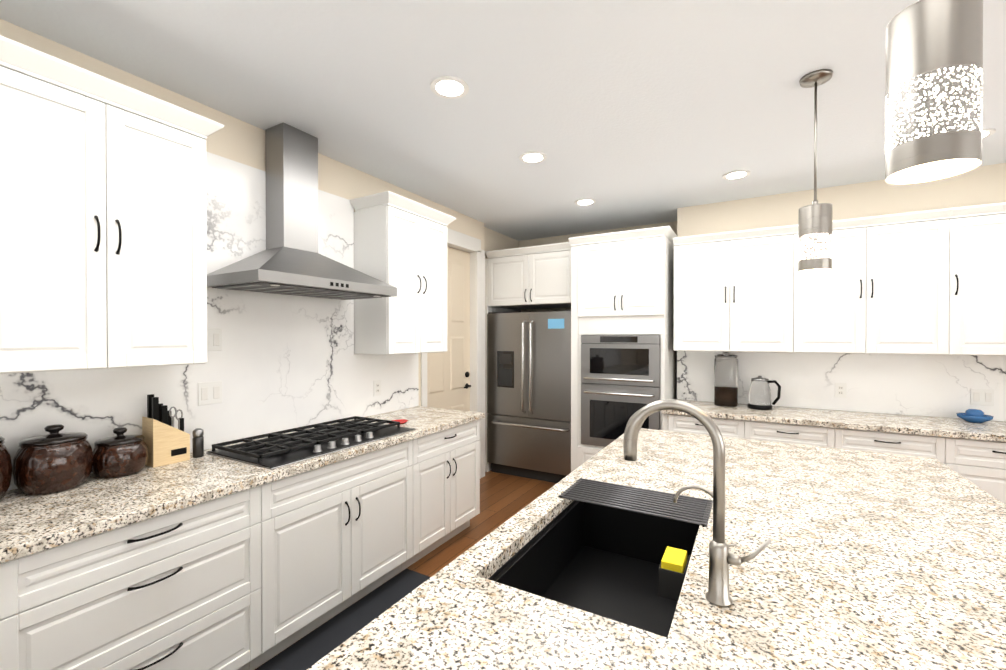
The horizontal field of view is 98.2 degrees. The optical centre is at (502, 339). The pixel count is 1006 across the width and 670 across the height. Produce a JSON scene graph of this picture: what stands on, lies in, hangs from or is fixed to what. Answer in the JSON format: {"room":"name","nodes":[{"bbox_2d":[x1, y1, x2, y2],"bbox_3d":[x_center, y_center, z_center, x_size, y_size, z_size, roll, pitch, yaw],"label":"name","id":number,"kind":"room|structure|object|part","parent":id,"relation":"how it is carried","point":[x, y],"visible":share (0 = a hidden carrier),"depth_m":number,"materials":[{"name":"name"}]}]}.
{"room":"kitchen","nodes":[
{"label":"kitchen","id":0,"kind":"room"},
{"bbox_2d":[0,19,518,490],"bbox_3d":[-1.807,0.127,2.087,0.140,2.750,8.390,0,0,30],"label":"wall","id":1,"kind":"structure","parent":0,"point":[237,140],"depth_m":2.51,"materials":[{"name":"beige paint"}]},
{"bbox_2d":[0,35,223,373],"bbox_3d":[-1.659,-0.441,1.791,0.402,1.110,0.770,0,0,30],"label":"upper cabinet","id":2,"kind":"object","parent":1,"relation":"attached to","point":[103,229],"visible":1,"depth_m":1.66,"materials":[{"name":"white wood"}]},
{"bbox_2d":[198,381,221,405],"bbox_3d":[-1.565,0.285,2.329,0.008,0.120,0.120,0,0,30],"label":"light switch","id":3,"kind":"object","parent":1,"relation":"attached to","point":[209,392],"visible":1,"depth_m":2.33,"materials":[{"name":"white plastic"}]},
{"bbox_2d":[207,328,221,350],"bbox_3d":[-1.565,0.000,2.328,0.008,0.120,0.120,0,0,30],"label":"switch plate","id":4,"kind":"object","parent":1,"relation":"attached to","point":[214,339],"visible":0.67,"depth_m":2.34,"materials":[{"name":"white plastic"}]},
{"bbox_2d":[207,122,396,299],"bbox_3d":[-1.137,-0.761,2.567,0.506,0.978,0.920,0,0,30],"label":"range hood","id":5,"kind":"object","parent":1,"relation":"attached to","point":[290,260],"visible":0.98,"depth_m":2.54,"materials":[{"name":"silver metal"}]},
{"bbox_2d":[374,380,380,395],"bbox_3d":[-0.970,0.373,3.366,0.008,0.120,0.075,0,0,30],"label":"electrical outlet plate","id":6,"kind":"object","parent":1,"relation":"attached to","point":[377,387],"visible":1,"depth_m":3.36,"materials":[{"name":"white plastic"}]},
{"bbox_2d":[349,191,455,354],"bbox_3d":[-0.752,-0.452,3.369,0.402,1.110,0.770,0,0,30],"label":"upper cabinet","id":7,"kind":"object","parent":1,"relation":"attached to","point":[400,243],"visible":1,"depth_m":3.15,"materials":[{"name":"white wood"}]},
{"bbox_2d":[427,246,470,410],"bbox_3d":[-0.541,0.281,4.278,0.092,2.400,0.804,0,0,30],"label":"entry door","id":8,"kind":"structure","parent":1,"relation":"in","point":[448,380],"depth_m":4.39,"materials":[{"name":"beige paint"}]},
{"bbox_2d":[421,228,484,478],"bbox_3d":[-0.518,0.212,4.313,0.155,2.550,1.043,0,0,30],"label":"door frame","id":9,"kind":"structure","parent":1,"relation":"attached to","point":[464,242],"depth_m":4.61,"materials":[{"name":"white wood"}]},
{"bbox_2d":[256,470,556,668],"bbox_3d":[0.895,1.560,0.837,7.600,0.100,8.900,0,0,30],"label":"floor","id":10,"kind":"structure","parent":0,"point":[504,498],"depth_m":3.78,"materials":[{"name":"brown wood"}]},
{"bbox_2d":[0,483,279,669],"bbox_3d":[-1.542,1.066,1.739,0.667,0.875,0.899,0,0,30],"label":"base cabinet","id":11,"kind":"object","parent":10,"relation":"on","point":[206,561],"depth_m":1.58,"materials":[{"name":"white wood"}]},
{"bbox_2d":[0,407,483,566],"bbox_3d":[-1.589,0.610,1.610,0.684,0.040,4.615,0,0,30],"label":"countertop","id":12,"kind":"structure","parent":11,"relation":"on","point":[29,524],"depth_m":1.69,"materials":[{"name":"beige stone"}]},
{"bbox_2d":[0,436,11,501],"bbox_3d":[-1.892,0.449,1.521,0.236,0.282,0.236,0,0,30],"label":"canister","id":13,"kind":"object","parent":12,"relation":"on","point":[5,469],"visible":0.98,"depth_m":1.56,"materials":[{"name":"brown ceramic"}]},
{"bbox_2d":[12,424,92,494],"bbox_3d":[-1.779,0.463,1.727,0.224,0.252,0.224,0,0,30],"label":"canister","id":14,"kind":"object","parent":12,"relation":"on","point":[54,460],"visible":1,"depth_m":1.66,"materials":[{"name":"brown ceramic"}]},
{"bbox_2d":[92,427,148,477],"bbox_3d":[-1.683,0.486,1.914,0.196,0.202,0.196,0,0,30],"label":"canister","id":15,"kind":"object","parent":12,"relation":"on","point":[120,454],"visible":0.94,"depth_m":1.85,"materials":[{"name":"brown ceramic"}]},
{"bbox_2d":[142,394,189,467],"bbox_3d":[-1.612,0.422,2.086,0.111,0.328,0.150,0,0,30],"label":"knife block","id":16,"kind":"object","parent":12,"relation":"on","point":[166,442],"visible":1,"depth_m":2.04,"materials":[{"name":"brown wood"}]},
{"bbox_2d":[192,428,203,457],"bbox_3d":[-1.528,0.514,2.183,0.046,0.142,0.046,0,0,30],"label":"pepper mill","id":17,"kind":"object","parent":12,"relation":"on","point":[198,442],"visible":1,"depth_m":2.17,"materials":[{"name":"grey metal"}]},
{"bbox_2d":[206,416,415,469],"bbox_3d":[-1.045,0.561,2.523,0.558,0.044,0.968,0,0,30],"label":"cooktop","id":18,"kind":"object","parent":12,"relation":"in","point":[275,450],"visible":1,"depth_m":2.36,"materials":[{"name":"black metal"}]},
{"bbox_2d":[389,419,407,423],"bbox_3d":[-0.729,0.573,3.022,0.120,0.014,0.156,0,0,30],"label":"spoon rest","id":19,"kind":"object","parent":12,"relation":"on","point":[401,421],"visible":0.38,"depth_m":3.05,"materials":[{"name":"red ceramic"}]},
{"bbox_2d":[255,569,429,669],"bbox_3d":[-0.956,1.500,1.394,0.865,0.011,2.820,0,0,30],"label":"floor mat","id":20,"kind":"object","parent":10,"relation":"on","point":[309,650],"visible":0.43,"depth_m":2.27,"materials":[{"name":"grey rubber"}]},
{"bbox_2d":[280,439,423,651],"bbox_3d":[-1.088,1.061,2.528,0.667,0.875,1.040,0,0,30],"label":"base cabinet","id":21,"kind":"object","parent":10,"relation":"on","point":[347,528],"depth_m":2.31,"materials":[{"name":"white wood"}]},
{"bbox_2d":[424,419,479,555],"bbox_3d":[-0.680,1.057,3.239,0.667,0.875,0.840,0,0,30],"label":"base cabinet","id":22,"kind":"object","parent":10,"relation":"on","point":[451,458],"depth_m":3.11,"materials":[{"name":"white wood"}]},
{"bbox_2d":[485,242,570,471],"bbox_3d":[0.447,0.253,4.955,1.070,2.460,0.872,0,0,30],"label":"cabinet","id":23,"kind":"object","parent":10,"relation":"on","point":[517,280],"visible":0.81,"depth_m":4.64,"materials":[{"name":"white wood"}]},
{"bbox_2d":[487,310,570,482],"bbox_3d":[0.447,0.590,4.902,1.035,1.787,0.838,0,0,30],"label":"refrigerator","id":24,"kind":"object","parent":10,"relation":"on","point":[529,394],"visible":0.79,"depth_m":4.58,"materials":[{"name":"grey metal"}]},
{"bbox_2d":[568,226,677,471],"bbox_3d":[1.263,0.257,4.357,0.912,2.460,1.016,0,0,30],"label":"tall cabinet","id":25,"kind":"object","parent":10,"relation":"on","point":[623,361],"visible":0.81,"depth_m":3.98,"materials":[{"name":"white wood"}]},
{"bbox_2d":[307,428,1005,669],"bbox_3d":[0.554,1.052,0.897,1.493,0.915,3.770,0,0,30],"label":"kitchen island","id":26,"kind":"object","parent":10,"relation":"on","point":[866,560],"visible":0.85,"depth_m":1.15,"materials":[{"name":"white stone"}]},
{"bbox_2d":[488,500,699,637],"bbox_3d":[0.333,0.753,1.339,0.528,0.242,0.888,0,0,30],"label":"sink","id":27,"kind":"object","parent":26,"relation":"in","point":[603,561],"depth_m":1.57,"materials":[{"name":"black"}]},
{"bbox_2d":[559,478,712,525],"bbox_3d":[0.484,0.585,1.601,0.504,0.009,0.237,0,0,30],"label":"rack","id":28,"kind":"object","parent":26,"relation":"on","point":[692,510],"visible":0.98,"depth_m":1.58,"materials":[{"name":"grey metal"}]},
{"bbox_2d":[658,546,689,600],"bbox_3d":[0.493,0.668,1.250,0.070,0.098,0.115,0,0,30],"label":"sponge caddy","id":29,"kind":"object","parent":26,"relation":"in","point":[673,567],"visible":0.81,"depth_m":1.21,"materials":[{"name":"grey plastic"}]},
{"bbox_2d":[623,399,771,606],"bbox_3d":[0.443,0.368,1.020,0.320,0.450,0.056,0,0,30],"label":"faucet","id":30,"kind":"object","parent":26,"relation":"on","point":[721,558],"visible":1,"depth_m":0.98,"materials":[{"name":"silver metal"}]},
{"bbox_2d":[673,485,736,546],"bbox_3d":[0.554,0.498,1.200,0.162,0.188,0.036,0,0,30],"label":"faucet","id":31,"kind":"object","parent":26,"relation":"on","point":[682,489],"visible":0.46,"depth_m":1.21,"materials":[{"name":"silver metal"}]},
{"bbox_2d":[662,415,756,439],"bbox_3d":[1.783,1.053,3.771,0.668,0.875,0.617,0,0,30],"label":"base cabinet","id":32,"kind":"object","parent":10,"relation":"on","point":[735,428],"depth_m":3.46,"materials":[{"name":"white wood"}]},
{"bbox_2d":[757,423,848,448],"bbox_3d":[2.263,1.055,3.494,0.679,0.875,0.617,0,0,30],"label":"base cabinet","id":33,"kind":"object","parent":10,"relation":"on","point":[833,437],"depth_m":3.18,"materials":[{"name":"white wood"}]},
{"bbox_2d":[849,431,960,474],"bbox_3d":[2.753,1.057,3.213,0.689,0.875,0.617,0,0,30],"label":"base cabinet","id":34,"kind":"object","parent":10,"relation":"on","point":[948,451],"depth_m":2.89,"materials":[{"name":"white wood"}]},
{"bbox_2d":[661,399,1005,442],"bbox_3d":[2.977,0.600,3.056,3.448,0.040,0.634,0,0,30],"label":"countertop","id":35,"kind":"structure","parent":34,"relation":"on","point":[993,431],"depth_m":3.16,"materials":[{"name":"beige stone"}]},
{"bbox_2d":[714,352,737,406],"bbox_3d":[1.951,0.342,3.810,0.184,0.466,0.184,0,0,30],"label":"glass jar","id":36,"kind":"object","parent":35,"relation":"on","point":[725,379],"visible":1,"depth_m":3.73,"materials":[{"name":"clear glass"}]},
{"bbox_2d":[747,376,780,409],"bbox_3d":[2.183,0.439,3.642,0.241,0.274,0.180,0,0,30],"label":"kettle","id":37,"kind":"object","parent":35,"relation":"on","point":[759,398],"visible":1,"depth_m":3.60,"materials":[{"name":"silver metal"}]},
{"bbox_2d":[956,409,993,422],"bbox_3d":[3.323,0.534,3.068,0.180,0.090,0.180,0,0,30],"label":"bowl","id":38,"kind":"object","parent":35,"relation":"on","point":[974,415],"visible":1,"depth_m":3.04,"materials":[{"name":"blue ceramic"}]},
{"bbox_2d":[961,439,1005,504],"bbox_3d":[3.243,1.059,2.931,0.679,0.875,0.617,0,0,30],"label":"base cabinet","id":39,"kind":"object","parent":10,"relation":"on","point":[983,464],"depth_m":2.71,"materials":[{"name":"white wood"}]},
{"bbox_2d":[0,0,1005,240],"bbox_3d":[0.895,-1.300,0.819,7.600,0.120,8.900,0,0,30],"label":"ceiling","id":40,"kind":"structure","parent":0,"point":[627,113],"depth_m":2.15,"materials":[{"name":"white paint"}]},
{"bbox_2d":[430,76,468,98],"bbox_3d":[-0.264,-1.245,2.154,0.190,0.007,0.190,0,0,30],"label":"recessed light","id":41,"kind":"object","parent":40,"relation":"in","point":[449,87],"visible":1,"depth_m":2.14,"materials":[{"name":"white"}]},
{"bbox_2d":[519,151,546,162],"bbox_3d":[0.206,-1.250,2.991,0.190,0.007,0.190,0,0,30],"label":"recessed light","id":42,"kind":"object","parent":40,"relation":"in","point":[532,157],"visible":1,"depth_m":2.98,"materials":[{"name":"white"}]},
{"bbox_2d":[575,199,595,205],"bbox_3d":[0.752,-1.257,3.981,0.190,0.007,0.190,0,0,30],"label":"recessed light","id":43,"kind":"object","parent":40,"relation":"in","point":[583,202],"visible":0.9,"depth_m":3.98,"materials":[{"name":"white"}]},
{"bbox_2d":[722,170,750,179],"bbox_3d":[1.774,-1.252,3.312,0.190,0.007,0.190,0,0,30],"label":"recessed light","id":44,"kind":"object","parent":40,"relation":"in","point":[736,174],"visible":1,"depth_m":3.29,"materials":[{"name":"white"}]},
{"bbox_2d":[798,69,832,272],"bbox_3d":[1.487,-0.788,2.073,0.132,0.920,0.132,0,0,30],"label":"pendant light","id":45,"kind":"object","parent":40,"relation":"hanging from","point":[815,218],"visible":1,"depth_m":2.03,"materials":[{"name":"silver metal"}]},
{"bbox_2d":[885,0,982,184],"bbox_3d":[0.819,-0.780,0.831,0.132,0.920,0.132,0,0,30],"label":"pendant light","id":46,"kind":"object","parent":40,"relation":"hanging from","point":[934,90],"visible":1,"depth_m":0.79,"materials":[{"name":"silver metal"}]},
{"bbox_2d":[982,129,995,138],"bbox_3d":[2.884,-1.248,2.674,0.190,0.007,0.190,0,0,30],"label":"recessed light","id":47,"kind":"object","parent":40,"relation":"in","point":[987,133],"visible":0.4,"depth_m":2.62,"materials":[{"name":"white"}]},
{"bbox_2d":[519,221,676,311],"bbox_3d":[1.096,0.106,5.176,1.985,2.750,0.140,0,0,30],"label":"wall","id":48,"kind":"structure","parent":0,"point":[553,240],"depth_m":5.29,"materials":[{"name":"beige paint"}]},
{"bbox_2d":[677,163,1005,421],"bbox_3d":[3.913,0.119,3.269,4.800,2.750,0.640,0,0,30],"label":"wall","id":49,"kind":"structure","parent":0,"point":[982,185],"depth_m":3.51,"materials":[{"name":"beige paint"}]},
{"bbox_2d":[673,225,793,352],"bbox_3d":[1.974,-0.397,3.775,0.890,0.995,0.402,0,0,30],"label":"upper cabinet","id":50,"kind":"object","parent":49,"relation":"attached to","point":[733,291],"visible":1,"depth_m":3.62,"materials":[{"name":"white wood"}]},
{"bbox_2d":[835,383,846,397],"bbox_3d":[2.751,0.412,3.547,0.075,0.120,0.008,0,0,30],"label":"electrical outlet plate","id":51,"kind":"object","parent":49,"relation":"attached to","point":[840,390],"visible":1,"depth_m":3.54,"materials":[{"name":"white plastic"}]},
{"bbox_2d":[793,208,952,354],"bbox_3d":[2.746,-0.394,3.332,0.890,0.995,0.402,0,0,30],"label":"upper cabinet","id":52,"kind":"object","parent":49,"relation":"attached to","point":[881,286],"visible":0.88,"depth_m":3.17,"materials":[{"name":"white wood"}]},
{"bbox_2d":[948,202,1005,355],"bbox_3d":[3.324,-0.392,2.999,0.445,0.995,0.402,0,0,30],"label":"upper cabinet","id":53,"kind":"object","parent":49,"relation":"attached to","point":[977,279],"visible":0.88,"depth_m":2.91,"materials":[{"name":"white wood"}]},
{"bbox_3d":[3.078,-0.374,2.952,0.011,0.139,0.037,0,0,30],"label":"handle","id":54,"kind":"part","parent":53,"relation":"part of","materials":[{"name":"black metal"}]},
{"bbox_2d":[970,388,993,405],"bbox_3d":[3.457,0.415,3.141,0.120,0.120,0.008,0,0,30],"label":"switch plate","id":55,"kind":"object","parent":49,"relation":"attached to","point":[983,397],"visible":1,"depth_m":3.14,"materials":[{"name":"white plastic"}]}
]}

